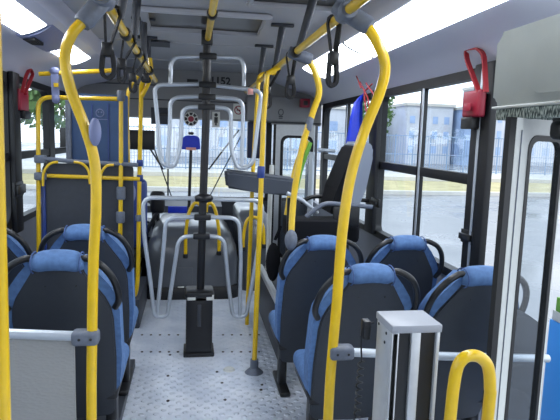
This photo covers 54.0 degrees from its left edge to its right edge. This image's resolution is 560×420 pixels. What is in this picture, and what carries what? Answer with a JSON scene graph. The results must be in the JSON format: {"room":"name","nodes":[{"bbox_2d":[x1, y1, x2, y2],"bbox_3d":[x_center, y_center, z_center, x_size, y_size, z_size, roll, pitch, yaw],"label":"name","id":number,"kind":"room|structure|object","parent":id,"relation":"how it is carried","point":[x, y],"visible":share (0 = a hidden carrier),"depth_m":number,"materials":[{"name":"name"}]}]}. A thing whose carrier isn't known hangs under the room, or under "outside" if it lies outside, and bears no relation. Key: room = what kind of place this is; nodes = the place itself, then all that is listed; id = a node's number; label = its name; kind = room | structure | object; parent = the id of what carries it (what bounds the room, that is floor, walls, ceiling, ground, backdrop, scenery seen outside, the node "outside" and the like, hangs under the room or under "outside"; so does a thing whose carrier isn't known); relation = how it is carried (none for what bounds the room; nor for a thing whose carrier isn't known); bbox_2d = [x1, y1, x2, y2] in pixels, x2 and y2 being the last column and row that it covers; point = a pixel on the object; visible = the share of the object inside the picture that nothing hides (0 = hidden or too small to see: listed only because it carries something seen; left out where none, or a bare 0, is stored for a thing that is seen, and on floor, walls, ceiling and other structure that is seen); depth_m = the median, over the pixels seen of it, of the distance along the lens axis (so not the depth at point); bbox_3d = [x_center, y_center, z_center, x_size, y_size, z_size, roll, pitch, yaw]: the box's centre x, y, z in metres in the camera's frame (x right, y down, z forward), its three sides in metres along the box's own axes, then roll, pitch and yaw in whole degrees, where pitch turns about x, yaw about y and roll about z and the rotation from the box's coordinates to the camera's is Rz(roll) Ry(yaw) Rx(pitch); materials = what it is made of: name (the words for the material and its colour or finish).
{"room":"transit interior","nodes":[
{"label":"transit interior","id":0,"kind":"room"},
{"bbox_2d":[11,216,41,254],"bbox_3d":[-1.615,0.280,1.517,0.060,2.650,10.600,1,8,-9],"label":"wall","id":1,"kind":"structure","parent":0,"point":[28,234],"depth_m":4.61,"materials":[{"name":"grey plastic"}]},
{"bbox_2d":[3,71,11,228],"bbox_3d":[-1.888,-0.326,3.275,0.062,1.137,1.677,1,8,-9],"label":"window","id":2,"kind":"structure","parent":1,"relation":"in","point":[5,79],"depth_m":4.01,"materials":[{"name":"black rubber"}]},
{"bbox_2d":[7,71,23,232],"bbox_3d":[-1.970,-0.421,4.103,0.041,1.185,0.160,1,8,-9],"label":"trim","id":3,"kind":"structure","parent":1,"relation":"attached to","point":[13,78],"depth_m":4.05,"materials":[{"name":"black plastic"}]},
{"bbox_2d":[1,0,46,34],"bbox_3d":[-1.256,-0.905,2.159,0.150,0.076,2.084,1,8,-9],"label":"ceiling light","id":4,"kind":"object","parent":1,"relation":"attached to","point":[15,16],"visible":0.96,"depth_m":2.87,"materials":[{"name":"white plastic"}]},
{"bbox_2d":[18,69,33,118],"bbox_3d":[-1.967,-0.898,4.217,0.082,0.393,0.319,1,8,-9],"label":"hammer","id":5,"kind":"object","parent":1,"relation":"attached to","point":[23,95],"visible":0.77,"depth_m":4.18,"materials":[{"name":"red plastic"}]},
{"bbox_2d":[19,76,52,221],"bbox_3d":[-2.112,-0.517,4.678,0.062,1.137,1.190,1,8,-9],"label":"window","id":6,"kind":"structure","parent":1,"relation":"in","point":[44,90],"depth_m":5.11,"materials":[{"name":"black metal"}]},
{"bbox_2d":[15,24,64,51],"bbox_3d":[-1.477,-1.088,3.478,0.234,0.113,0.600,1,8,-9],"label":"ceiling speaker","id":7,"kind":"object","parent":1,"relation":"attached to","point":[49,38],"visible":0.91,"depth_m":3.36,"materials":[{"name":"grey plastic"}]},
{"bbox_2d":[52,90,66,156],"bbox_3d":[-2.303,-0.680,5.869,0.062,1.137,1.244,1,8,-9],"label":"window","id":8,"kind":"structure","parent":1,"relation":"in","point":[59,150],"depth_m":5.33,"materials":[{"name":"clear glass"}]},
{"bbox_2d":[60,127,154,149],"bbox_3d":[-2.036,-0.842,6.513,1.086,0.232,0.030,1,8,-9],"label":"sun visor","id":9,"kind":"object","parent":8,"relation":"attached to","point":[148,137],"visible":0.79,"depth_m":6.56,"materials":[{"name":"black plastic"}]},
{"bbox_2d":[1,0,123,91],"bbox_3d":[-1.229,-0.788,1.229,0.590,0.353,10.200,1,8,-9],"label":"trim","id":10,"kind":"structure","parent":1,"relation":"attached to","point":[18,56],"depth_m":3.88,"materials":[{"name":"white plastic"}]},
{"bbox_2d":[51,45,90,64],"bbox_3d":[-1.576,-1.178,4.160,0.150,0.076,0.774,1,8,-9],"label":"ceiling light","id":11,"kind":"object","parent":10,"relation":"attached to","point":[77,56],"visible":0.55,"depth_m":4.29,"materials":[{"name":"white plastic"}]},
{"bbox_2d":[134,262,146,327],"bbox_3d":[-1.735,0.691,5.314,0.920,0.240,2.040,1,8,-9],"label":"floor","id":12,"kind":"structure","parent":0,"point":[141,298],"depth_m":4.75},
{"bbox_2d":[135,58,152,296],"bbox_3d":[-1.028,-0.198,4.199,0.110,1.882,0.408,-3,9,-33],"label":"pole","id":13,"kind":"object","parent":12,"relation":"on","point":[143,89],"visible":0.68,"depth_m":4.31,"materials":[{"name":"metal"}]},
{"bbox_2d":[77,67,321,125],"bbox_3d":[-0.946,-1.347,6.573,2.840,0.600,0.520,1,8,-9],"label":"panel","id":14,"kind":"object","parent":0,"point":[162,75],"depth_m":6.29,"materials":[{"name":"grey plastic"}]},
{"bbox_2d":[151,107,167,124],"bbox_3d":[-1.363,-1.072,6.271,0.212,0.188,0.010,1,8,-9],"label":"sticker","id":15,"kind":"object","parent":14,"relation":"attached to","point":[163,112],"visible":0.55,"depth_m":6.27,"materials":[{"name":"black plastic"}]},
{"bbox_2d":[100,82,320,124],"bbox_3d":[-0.797,-1.221,6.333,2.620,0.382,0.030,1,8,-9],"label":"trim","id":16,"kind":"structure","parent":14,"relation":"attached to","point":[100,82],"depth_m":6.30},
{"bbox_2d":[247,122,260,157],"bbox_3d":[-0.307,-0.839,6.591,0.170,0.433,0.100,1,8,-9],"label":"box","id":17,"kind":"object","parent":14,"relation":"attached to","point":[250,125],"visible":0.44,"depth_m":6.54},
{"bbox_2d":[246,96,311,121],"bbox_3d":[-0.012,-1.178,6.427,0.760,0.280,0.098,1,8,-9],"label":"trim","id":18,"kind":"structure","parent":14,"relation":"attached to","point":[293,112],"depth_m":6.39,"materials":[{"name":"grey plastic"}]},
{"bbox_2d":[62,0,371,73],"bbox_3d":[-0.149,-0.965,1.607,1.660,0.036,10.650,1,8,-9],"label":"ceiling","id":19,"kind":"structure","parent":0,"point":[180,43],"depth_m":4.21,"materials":[{"name":"grey plastic"}]},
{"bbox_2d":[106,0,157,82],"bbox_3d":[-0.642,-0.903,2.355,0.196,0.320,4.450,0,8,-11],"label":"handrail","id":20,"kind":"object","parent":19,"relation":"attached to","point":[125,33],"visible":0.9,"depth_m":2.81,"materials":[{"name":"yellow metal"}]},
{"bbox_2d":[99,5,121,79],"bbox_3d":[-0.619,-0.614,2.014,0.081,0.271,0.052,1,8,-9],"label":"strap","id":21,"kind":"object","parent":20,"relation":"hanging from","point":[107,48],"visible":0.96,"depth_m":2.00,"materials":[{"name":"black plastic"}]},
{"bbox_2d":[116,34,136,83],"bbox_3d":[-0.724,-0.714,2.597,0.091,0.231,0.052,1,8,-9],"label":"strap","id":22,"kind":"object","parent":20,"relation":"hanging from","point":[121,62],"visible":0.94,"depth_m":2.58,"materials":[{"name":"black plastic"}]},
{"bbox_2d":[129,53,145,92],"bbox_3d":[-0.824,-0.793,3.183,0.100,0.233,0.052,1,8,-9],"label":"strap","id":23,"kind":"object","parent":20,"relation":"hanging from","point":[132,76],"visible":0.94,"depth_m":3.17,"materials":[{"name":"black plastic"}]},
{"bbox_2d":[140,6,272,36],"bbox_3d":[-0.474,-1.193,3.512,0.820,0.030,0.620,1,8,-9],"label":"roof hatch","id":24,"kind":"object","parent":19,"relation":"attached to","point":[178,20],"visible":0.77,"depth_m":3.50,"materials":[{"name":"grey plastic"}]},
{"bbox_2d":[246,0,336,12],"bbox_3d":[0.150,-1.052,2.588,0.540,0.030,0.900,1,8,-9],"label":"roof hatch","id":25,"kind":"object","parent":19,"relation":"attached to","point":[295,5],"visible":0.69,"depth_m":2.96,"materials":[{"name":"grey plastic"}]},
{"bbox_2d":[244,0,369,93],"bbox_3d":[0.145,-0.963,2.957,0.240,0.310,5.200,1,8,-9],"label":"handrail","id":26,"kind":"object","parent":19,"relation":"attached to","point":[351,7],"visible":0.77,"depth_m":2.87,"materials":[{"name":"metal"}]},
{"bbox_2d":[285,52,295,98],"bbox_3d":[0.059,-0.741,3.025,0.064,0.260,0.052,1,8,-9],"label":"strap","id":27,"kind":"object","parent":26,"relation":"hanging from","point":[290,80],"visible":0.92,"depth_m":3.02,"materials":[{"name":"black plastic"}]},
{"bbox_2d":[325,14,341,87],"bbox_3d":[0.204,-0.610,2.116,0.064,0.275,0.052,1,8,-9],"label":"strap","id":28,"kind":"object","parent":26,"relation":"hanging from","point":[333,54],"visible":0.95,"depth_m":2.11,"materials":[{"name":"black plastic"}]},
{"bbox_2d":[130,117,317,254],"bbox_3d":[-1.010,-0.410,6.915,2.960,2.650,0.160,1,8,-9],"label":"wall","id":29,"kind":"structure","parent":0,"point":[227,207],"depth_m":7.08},
{"bbox_2d":[147,123,303,200],"bbox_3d":[-1.006,-0.630,6.901,2.740,1.010,0.050,1,8,-9],"label":"window","id":30,"kind":"structure","parent":29,"relation":"in","point":[268,125],"depth_m":7.00,"materials":[{"name":"clear glass"}]},
{"bbox_2d":[122,290,460,419],"bbox_3d":[-0.224,1.333,1.934,2.960,0.060,10.700,1,8,-9],"label":"floor","id":31,"kind":"structure","parent":0,"point":[193,387],"depth_m":3.58,"materials":[{"name":"grey metal"}]},
{"bbox_2d":[0,0,10,419],"bbox_3d":[-0.601,0.247,1.164,0.087,2.270,0.087,1,8,-9],"label":"pole","id":32,"kind":"object","parent":31,"relation":"on","point":[5,388],"visible":1,"depth_m":1.15,"materials":[{"name":"yellow metal"}]},
{"bbox_2d":[9,328,75,419],"bbox_3d":[-0.933,0.831,1.907,0.435,0.899,0.036,1,8,-9],"label":"partition panel","id":33,"kind":"object","parent":31,"relation":"on","point":[42,362],"visible":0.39,"depth_m":1.89,"materials":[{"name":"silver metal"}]},
{"bbox_2d":[34,67,139,254],"bbox_3d":[-1.494,-0.046,4.274,0.792,2.078,0.114,1,8,-9],"label":"partition","id":34,"kind":"object","parent":31,"relation":"on","point":[63,190],"depth_m":4.27,"materials":[{"name":"yellow paint"}]},
{"bbox_2d":[59,0,115,419],"bbox_3d":[-0.654,0.276,1.903,0.165,2.018,0.144,1,8,-9],"label":"pole","id":35,"kind":"object","parent":31,"relation":"on","point":[88,16],"visible":1,"depth_m":1.82,"materials":[{"name":"yellow metal"}]},
{"bbox_2d":[65,93,127,163],"bbox_3d":[-1.479,-0.002,4.474,0.471,1.848,0.060,1,8,-9],"label":"screen","id":36,"kind":"object","parent":31,"relation":"on","point":[106,112],"visible":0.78,"depth_m":4.40,"materials":[{"name":"blue plastic"}]},
{"bbox_2d":[76,359,134,419],"bbox_3d":[-1.312,1.129,2.790,0.960,0.055,1.670,1,8,-9],"label":"step","id":37,"kind":"structure","parent":31,"relation":"on","point":[122,400],"depth_m":3.05,"materials":[{"name":"grey metal"}]},
{"bbox_2d":[7,228,32,287],"bbox_3d":[-1.573,0.534,3.127,0.492,1.020,0.689,1,8,-9],"label":"seat","id":38,"kind":"object","parent":37,"relation":"on","point":[17,246],"visible":0.23,"depth_m":2.84,"materials":[{"name":"blue fabric"}]},
{"bbox_2d":[7,234,27,265],"bbox_3d":[-1.547,0.422,2.972,0.462,0.685,0.345,1,8,-9],"label":"cushion","id":39,"kind":"object","parent":38,"relation":"on","point":[17,247],"depth_m":2.83,"materials":[{"name":"blue fabric"}]},
{"bbox_2d":[8,249,129,419],"bbox_3d":[-0.957,0.627,2.564,0.492,1.020,0.689,1,8,-9],"label":"seat","id":40,"kind":"object","parent":37,"relation":"on","point":[50,292],"visible":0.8,"depth_m":2.29,"materials":[{"name":"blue fabric"}]},
{"bbox_2d":[121,342,129,380],"bbox_3d":[-0.984,0.767,2.727,0.430,0.100,0.400,1,8,-9],"label":"seat cushion","id":41,"kind":"object","parent":40,"relation":"on","point":[126,348],"depth_m":2.79,"materials":[{"name":"blue fabric"}]},
{"bbox_2d":[38,224,138,395],"bbox_3d":[-1.075,0.539,3.208,0.492,1.020,0.689,1,8,-9],"label":"seat","id":42,"kind":"object","parent":37,"relation":"on","point":[115,251],"visible":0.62,"depth_m":2.93,"materials":[{"name":"blue fabric"}]},
{"bbox_2d":[49,233,134,337],"bbox_3d":[-1.049,0.427,3.053,0.462,0.685,0.345,1,8,-9],"label":"cushion","id":43,"kind":"object","parent":42,"relation":"on","point":[115,251],"depth_m":2.94,"materials":[{"name":"blue fabric"}]},
{"bbox_2d":[116,90,125,234],"bbox_3d":[-1.244,0.018,4.300,0.072,1.867,0.066,1,8,-9],"label":"pole","id":44,"kind":"object","parent":31,"relation":"on","point":[120,190],"visible":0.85,"depth_m":4.25,"materials":[{"name":"yellow metal"}]},
{"bbox_2d":[134,179,148,266],"bbox_3d":[-1.534,0.228,5.508,0.430,1.120,0.500,1,8,-9],"label":"partition panel","id":45,"kind":"object","parent":31,"relation":"on","point":[144,182],"visible":0.14,"depth_m":5.27,"materials":[{"name":"blue plastic"}]},
{"bbox_2d":[142,191,164,266],"bbox_3d":[-1.314,0.290,5.659,0.253,0.975,0.090,1,8,-9],"label":"monitor","id":46,"kind":"object","parent":31,"relation":"on","point":[156,206],"visible":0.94,"depth_m":5.60,"materials":[{"name":"black plastic"}]},
{"bbox_2d":[147,200,221,239],"bbox_3d":[-1.478,0.254,6.321,1.620,0.859,1.134,1,8,-9],"label":"dashboard","id":47,"kind":"object","parent":31,"relation":"on","point":[171,206],"visible":0.16,"depth_m":6.42,"materials":[{"name":"plastic"}]},
{"bbox_2d":[147,213,165,236],"bbox_3d":[-1.332,0.156,6.144,0.490,0.200,0.500,1,8,-9],"label":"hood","id":48,"kind":"object","parent":47,"relation":"attached to","point":[149,215],"depth_m":5.92,"materials":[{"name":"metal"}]},
{"bbox_2d":[147,212,237,299],"bbox_3d":[-0.925,0.432,5.802,0.930,0.675,1.270,1,8,-9],"label":"engine cover","id":49,"kind":"object","parent":31,"relation":"on","point":[186,269],"visible":0.59,"depth_m":5.26,"materials":[{"name":"grey plastic"}]},
{"bbox_2d":[182,132,199,207],"bbox_3d":[-1.008,-0.451,6.217,0.208,0.854,0.115,1,8,-9],"label":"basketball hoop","id":50,"kind":"object","parent":49,"relation":"on","point":[191,142],"visible":0.98,"depth_m":6.15,"materials":[{"name":"blue plastic"}]},
{"bbox_2d":[182,135,199,148],"bbox_3d":[-1.000,-0.759,6.184,0.208,0.159,0.100,1,8,-9],"label":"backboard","id":51,"kind":"object","parent":50,"relation":"attached to","point":[189,141],"depth_m":6.13,"materials":[{"name":"blue plastic"}]},
{"bbox_2d":[141,30,263,357],"bbox_3d":[-0.530,-0.088,3.827,0.850,2.245,0.200,1,8,-9],"label":"turnstile","id":52,"kind":"object","parent":31,"relation":"on","point":[199,298],"visible":0.98,"depth_m":3.81,"materials":[{"name":"black metal"}]},
{"bbox_2d":[205,0,218,40],"bbox_3d":[-0.257,-0.954,2.281,0.058,0.058,2.800,1,8,-9],"label":"handrail","id":53,"kind":"object","parent":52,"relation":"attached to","point":[212,13],"visible":1,"depth_m":2.90,"materials":[{"name":"yellow metal"}]},
{"bbox_2d":[233,202,266,290],"bbox_3d":[-0.332,0.358,6.025,0.330,0.800,1.000,1,8,-9],"label":"cover","id":54,"kind":"object","parent":31,"relation":"on","point":[240,209],"visible":0.39,"depth_m":5.58,"materials":[{"name":"grey metal"}]},
{"bbox_2d":[245,72,275,324],"bbox_3d":[-0.161,-0.072,4.461,0.202,2.072,0.032,1,8,-9],"label":"pole","id":55,"kind":"object","parent":31,"relation":"on","point":[261,73],"visible":0.57,"depth_m":4.46,"materials":[{"name":"yellow metal"}]},
{"bbox_2d":[245,65,279,375],"bbox_3d":[-0.115,0.088,3.529,0.178,1.999,0.124,1,8,-9],"label":"pole","id":56,"kind":"object","parent":31,"relation":"on","point":[253,370],"visible":0.96,"depth_m":3.52,"materials":[{"name":"yellow metal"}]},
{"bbox_2d":[259,264,277,357],"bbox_3d":[0.343,0.775,4.437,0.925,0.430,1.150,1,8,-9],"label":"platform","id":57,"kind":"object","parent":31,"relation":"on","point":[267,295],"visible":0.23,"depth_m":4.34,"materials":[{"name":"metal"}]},
{"bbox_2d":[224,165,318,250],"bbox_3d":[-0.090,0.121,4.210,0.699,0.918,0.404,1,8,-9],"label":"tray","id":58,"kind":"object","parent":57,"relation":"on","point":[237,179],"visible":0.59,"depth_m":4.03,"materials":[{"name":"grey plastic"}]},
{"bbox_2d":[286,191,318,213],"bbox_3d":[0.167,-0.052,4.036,0.251,0.168,0.027,1,8,-9],"label":"handrail","id":59,"kind":"object","parent":58,"relation":"on","point":[302,200],"depth_m":4.02,"materials":[{"name":"metal"}]},
{"bbox_2d":[266,218,337,280],"bbox_3d":[0.125,0.334,4.002,0.595,0.564,0.303,5,8,25],"label":"desk","id":60,"kind":"object","parent":57,"relation":"on","point":[304,227],"visible":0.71,"depth_m":3.86,"materials":[{"name":"black plastic"}]},
{"bbox_2d":[282,141,372,249],"bbox_3d":[0.437,0.025,4.292,0.775,1.119,0.616,1,8,-9],"label":"chair","id":61,"kind":"object","parent":57,"relation":"on","point":[330,202],"visible":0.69,"depth_m":4.07,"materials":[{"name":"black plastic"}]},
{"bbox_2d":[265,165,273,268],"bbox_3d":[-0.094,0.274,4.723,0.051,1.321,0.039,1,8,-9],"label":"pole","id":62,"kind":"object","parent":31,"relation":"on","point":[271,168],"visible":0.4,"depth_m":4.68,"materials":[{"name":"grey metal"}]},
{"bbox_2d":[271,124,314,261],"bbox_3d":[0.137,-0.149,6.352,0.486,1.650,0.023,4,8,17],"label":"door","id":63,"kind":"structure","parent":31,"relation":"on","point":[280,132],"depth_m":6.33,"materials":[{"name":"metal"}]},
{"bbox_2d":[269,235,363,396],"bbox_3d":[0.187,0.606,3.419,0.492,1.020,0.689,1,8,-9],"label":"seat","id":64,"kind":"object","parent":31,"relation":"on","point":[303,270],"visible":0.6,"depth_m":3.16,"materials":[{"name":"blue fabric"}]},
{"bbox_2d":[269,310,277,339],"bbox_3d":[0.160,0.745,3.581,0.430,0.100,0.400,1,8,-9],"label":"seat cushion","id":65,"kind":"object","parent":64,"relation":"on","point":[273,327],"depth_m":3.57,"materials":[{"name":"blue fabric"}]},
{"bbox_2d":[285,46,321,249],"bbox_3d":[0.122,-0.320,2.973,0.197,1.092,0.096,1,8,-9],"label":"pole","id":66,"kind":"object","parent":64,"relation":"attached to","point":[306,58],"visible":0.94,"depth_m":2.97,"materials":[{"name":"yellow metal"}]},
{"bbox_2d":[275,238,355,342],"bbox_3d":[0.213,0.493,3.264,0.462,0.685,0.345,1,8,-9],"label":"cushion","id":67,"kind":"object","parent":64,"relation":"on","point":[303,271],"depth_m":3.14,"materials":[{"name":"blue fabric"}]},
{"bbox_2d":[293,263,419,419],"bbox_3d":[0.336,0.700,2.740,0.492,1.020,0.689,1,8,-9],"label":"seat","id":68,"kind":"object","parent":31,"relation":"on","point":[368,288],"visible":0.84,"depth_m":2.49,"materials":[{"name":"plastic"}]},
{"bbox_2d":[293,349,306,389],"bbox_3d":[0.309,0.839,2.902,0.430,0.100,0.400,1,8,-9],"label":"seat cushion","id":69,"kind":"object","parent":68,"relation":"on","point":[298,357],"depth_m":2.89,"materials":[{"name":"blue fabric"}]},
{"bbox_2d":[304,267,411,394],"bbox_3d":[0.362,0.587,2.585,0.462,0.685,0.345,1,8,-9],"label":"cushion","id":70,"kind":"object","parent":68,"relation":"on","point":[360,300],"depth_m":2.47,"materials":[{"name":"blue fabric"}]},
{"bbox_2d":[323,0,390,419],"bbox_3d":[0.255,0.273,2.049,0.212,2.041,0.144,1,8,-9],"label":"pole","id":71,"kind":"object","parent":31,"relation":"on","point":[359,20],"visible":0.94,"depth_m":1.96,"materials":[{"name":"yellow metal"}]},
{"bbox_2d":[354,348,550,362],"bbox_3d":[0.672,0.569,2.151,0.876,0.108,0.033,0,8,-12],"label":"rail","id":72,"kind":"object","parent":71,"relation":"attached to","point":[371,353],"visible":0.32,"depth_m":2.14,"materials":[{"name":"silver metal"}]},
{"bbox_2d":[364,235,444,304],"bbox_3d":[0.671,0.611,3.497,0.492,1.020,0.689,1,8,-9],"label":"seat","id":73,"kind":"object","parent":31,"relation":"on","point":[411,254],"visible":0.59,"depth_m":3.17,"materials":[{"name":"blue fabric"}]},
{"bbox_2d":[364,239,437,288],"bbox_3d":[0.697,0.498,3.342,0.462,0.685,0.345,1,8,-9],"label":"cushion","id":74,"kind":"object","parent":73,"relation":"on","point":[420,263],"depth_m":3.17,"materials":[{"name":"blue fabric"}]},
{"bbox_2d":[372,310,441,419],"bbox_3d":[0.390,0.835,1.801,0.162,1.000,0.148,1,8,-9],"label":"metal post","id":75,"kind":"object","parent":31,"relation":"on","point":[407,342],"visible":1,"depth_m":1.70,"materials":[{"name":"grey metal"}]},
{"bbox_2d":[353,318,373,419],"bbox_3d":[0.269,0.720,1.858,0.064,0.725,0.040,1,8,-9],"label":"coiled cable","id":76,"kind":"object","parent":75,"relation":"hanging from","point":[365,334],"visible":1,"depth_m":1.82,"materials":[{"name":"black plastic"}]},
{"bbox_2d":[444,349,496,419],"bbox_3d":[0.542,0.882,1.689,0.209,0.946,0.087,1,8,-9],"label":"hoop","id":77,"kind":"object","parent":31,"relation":"on","point":[463,358],"visible":1,"depth_m":1.63,"materials":[{"name":"yellow paint"}]},
{"bbox_2d":[418,265,529,419],"bbox_3d":[0.832,0.713,2.760,0.492,1.020,0.689,1,8,-9],"label":"seat","id":78,"kind":"object","parent":31,"relation":"on","point":[460,302],"visible":0.52,"depth_m":2.48,"materials":[{"name":"blue fabric"}]},
{"bbox_2d":[418,270,518,317],"bbox_3d":[0.858,0.600,2.605,0.462,0.685,0.345,1,8,-9],"label":"cushion","id":79,"kind":"object","parent":78,"relation":"on","point":[452,297],"depth_m":2.42,"materials":[{"name":"blue fabric"}]},
{"bbox_2d":[508,309,537,419],"bbox_3d":[1.007,0.825,2.334,0.177,0.920,0.012,1,8,-9],"label":"screen","id":80,"kind":"object","parent":31,"relation":"on","point":[526,326],"visible":0.5,"depth_m":2.31,"materials":[{"name":"plastic"}]},
{"bbox_2d":[313,104,481,419],"bbox_3d":[1.248,0.308,1.979,0.060,2.650,10.600,1,8,-9],"label":"wall","id":81,"kind":"structure","parent":0,"point":[367,242],"depth_m":4.88,"materials":[{"name":"grey"}]},
{"bbox_2d":[284,93,370,233],"bbox_3d":[0.326,-0.146,5.576,0.735,1.957,1.990,1,8,-9],"label":"window","id":82,"kind":"structure","parent":81,"relation":"in","point":[326,109],"depth_m":5.72,"materials":[{"name":"black metal"}]},
{"bbox_2d":[346,93,363,142],"bbox_3d":[0.632,-0.653,4.610,0.182,0.737,0.105,1,8,-9],"label":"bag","id":83,"kind":"object","parent":81,"relation":"hanging from","point":[356,118],"visible":0.48,"depth_m":4.57,"materials":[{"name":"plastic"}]},
{"bbox_2d":[338,43,372,71],"bbox_3d":[0.423,-1.076,3.767,0.330,0.093,1.268,1,8,-9],"label":"ceiling light","id":84,"kind":"object","parent":81,"relation":"attached to","point":[348,57],"depth_m":3.84,"materials":[{"name":"white plastic"}]},
{"bbox_2d":[364,90,382,233],"bbox_3d":[0.779,-0.400,4.587,0.041,1.185,0.200,1,8,-9],"label":"trim","id":85,"kind":"structure","parent":81,"relation":"attached to","point":[375,132],"depth_m":4.53,"materials":[{"name":"black plastic"}]},
{"bbox_2d":[274,0,559,103],"bbox_3d":[0.992,-0.767,1.587,0.590,0.353,10.200,1,8,-9],"label":"trim","id":86,"kind":"structure","parent":81,"relation":"attached to","point":[440,52],"depth_m":3.10,"materials":[{"name":"white plastic"}]},
{"bbox_2d":[372,68,474,275],"bbox_3d":[0.960,-0.272,3.768,0.062,1.197,1.669,1,8,-9],"label":"window","id":87,"kind":"structure","parent":81,"relation":"in","point":[424,86],"depth_m":3.75,"materials":[{"name":"black metal"}]},
{"bbox_2d":[344,0,505,57],"bbox_3d":[0.647,-0.945,2.826,0.220,0.093,1.604,1,8,-9],"label":"ceiling light","id":88,"kind":"object","parent":81,"relation":"attached to","point":[416,19],"visible":1,"depth_m":2.65,"materials":[{"name":"white plastic"}]},
{"bbox_2d":[460,47,488,128],"bbox_3d":[1.004,-0.628,2.824,0.070,0.420,0.243,1,8,-9],"label":"box","id":89,"kind":"object","parent":81,"relation":"attached to","point":[474,102],"visible":0.98,"depth_m":2.81,"materials":[{"name":"red plastic"}]},
{"bbox_2d":[460,60,496,269],"bbox_3d":[1.046,-0.169,2.898,0.047,1.185,0.190,1,8,-9],"label":"trim","id":90,"kind":"structure","parent":81,"relation":"attached to","point":[481,150],"depth_m":2.85,"materials":[{"name":"black rubber"}]},
{"bbox_2d":[492,14,559,109],"bbox_3d":[1.130,-0.383,1.176,0.438,0.268,1.750,1,8,-9],"label":"panel","id":91,"kind":"object","parent":81,"relation":"attached to","point":[527,69],"visible":0.98,"depth_m":1.80,"materials":[{"name":"white paint"}]},
{"bbox_2d":[481,117,559,419],"bbox_3d":[0.863,0.624,2.021,0.376,1.890,0.024,-4,9,-37],"label":"door","id":92,"kind":"structure","parent":91,"relation":"attached to","point":[521,134],"depth_m":1.90,"materials":[{"name":"white paint"}]},
{"bbox_2d":[496,104,559,120],"bbox_3d":[1.127,-0.234,1.221,0.410,0.039,1.700,1,8,-9],"label":"brush","id":93,"kind":"object","parent":91,"relation":"attached to","point":[547,112],"visible":0.86,"depth_m":1.81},
{"label":"outside","id":94,"kind":"structure","parent":0,"visible":0},
{"bbox_2d":[22,173,550,192],"bbox_3d":[5.398,-1.275,29.404,140.000,0.140,6.800,1,8,-9],"label":"verge","id":95,"kind":"structure","parent":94,"point":[27,178],"depth_m":28.81,"materials":[{"name":"green plant"}]},
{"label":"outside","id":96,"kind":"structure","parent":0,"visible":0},
{"bbox_2d":[21,142,559,419],"bbox_3d":[2.749,-3.431,45.956,160.000,0.100,150.000,1,8,-9],"label":"ground","id":97,"kind":"structure","parent":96,"point":[442,216],"depth_m":17.52,"materials":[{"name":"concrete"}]},
{"bbox_2d":[20,86,54,127],"bbox_3d":[-13.882,-5.529,26.604,6.145,8.095,6.198,1,8,-9],"label":"street tree","id":98,"kind":"object","parent":97,"relation":"on","point":[34,95],"visible":0.06,"depth_m":26.84,"materials":[{"name":"green plant"}]},
{"bbox_2d":[32,99,65,130],"bbox_3d":[-14.993,-6.985,39.583,5.832,7.534,5.785,1,8,-9],"label":"street tree","id":99,"kind":"object","parent":97,"relation":"on","point":[58,118],"visible":0.05,"depth_m":37.89,"materials":[{"name":"green plant"}]},
{"bbox_2d":[130,125,344,170],"bbox_3d":[-3.030,-4.101,37.787,18.054,3.000,0.080,1,8,-9],"label":"fence","id":100,"kind":"object","parent":97,"relation":"on","point":[164,127],"visible":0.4,"depth_m":37.56,"materials":[{"name":"grey metal"}]},
{"bbox_2d":[156,106,368,159],"bbox_3d":[-1.882,-9.801,68.768,26.400,6.300,10.200,1,8,-9],"label":"building","id":101,"kind":"structure","parent":97,"relation":"on","point":[338,114],"depth_m":63.46,"materials":[{"name":"concrete"}]},
{"bbox_2d":[22,169,551,182],"bbox_3d":[4.838,-1.869,32.912,140.000,0.370,0.400,1,8,-9],"label":"wall","id":102,"kind":"structure","parent":97,"relation":"on","point":[144,173],"depth_m":31.95,"materials":[{"name":"concrete"}]},
{"bbox_2d":[26,184,549,196],"bbox_3d":[5.963,-0.814,25.879,140.000,0.180,0.400,1,8,-9],"label":"kerb","id":103,"kind":"object","parent":97,"relation":"on","point":[28,186],"visible":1,"depth_m":25.48,"materials":[{"name":"concrete"}]},
{"bbox_2d":[385,103,455,163],"bbox_3d":[16.431,-9.210,66.670,5.900,6.800,8.200,1,8,-9],"label":"building","id":104,"kind":"structure","parent":97,"relation":"on","point":[405,121],"depth_m":62.99,"materials":[{"name":"concrete"}]},
{"bbox_2d":[367,134,553,174],"bbox_3d":[21.527,-4.124,43.756,31.640,3.000,0.080,1,8,-9],"label":"fence","id":105,"kind":"object","parent":97,"relation":"on","point":[395,135],"visible":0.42,"depth_m":42.37,"materials":[{"name":"grey metal"}]},
{"bbox_2d":[450,107,470,164],"bbox_3d":[21.388,-8.617,64.478,3.000,6.500,6.200,1,8,-9],"label":"building","id":106,"kind":"structure","parent":97,"relation":"on","point":[457,131],"depth_m":62.68,"materials":[{"name":"concrete"}]},
{"bbox_2d":[462,86,504,165],"bbox_3d":[24.573,-10.237,66.811,2.800,9.300,6.200,1,8,-9],"label":"building","id":107,"kind":"structure","parent":97,"relation":"on","point":[500,124],"depth_m":64.33,"materials":[{"name":"concrete"}]},
{"bbox_2d":[502,121,553,165],"bbox_3d":[34.950,-8.929,72.737,16.400,5.800,10.200,1,8,-9],"label":"building","id":108,"kind":"structure","parent":97,"relation":"on","point":[543,144],"depth_m":67.57,"materials":[{"name":"concrete"}]},
{"bbox_2d":[540,297,559,419],"bbox_3d":[1.361,1.297,2.632,0.050,1.728,0.380,1,8,-9],"label":"board","id":109,"kind":"object","parent":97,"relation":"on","point":[550,406],"visible":1,"depth_m":2.68,"materials":[{"name":"blue plastic"}]},
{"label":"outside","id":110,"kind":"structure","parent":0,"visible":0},
{"bbox_2d":[22,161,551,178],"bbox_3d":[3.880,-2.579,38.895,140.000,0.160,12.400,1,8,-9],"label":"pavement","id":111,"kind":"structure","parent":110,"point":[25,164],"depth_m":38.63,"materials":[{"name":"concrete"}]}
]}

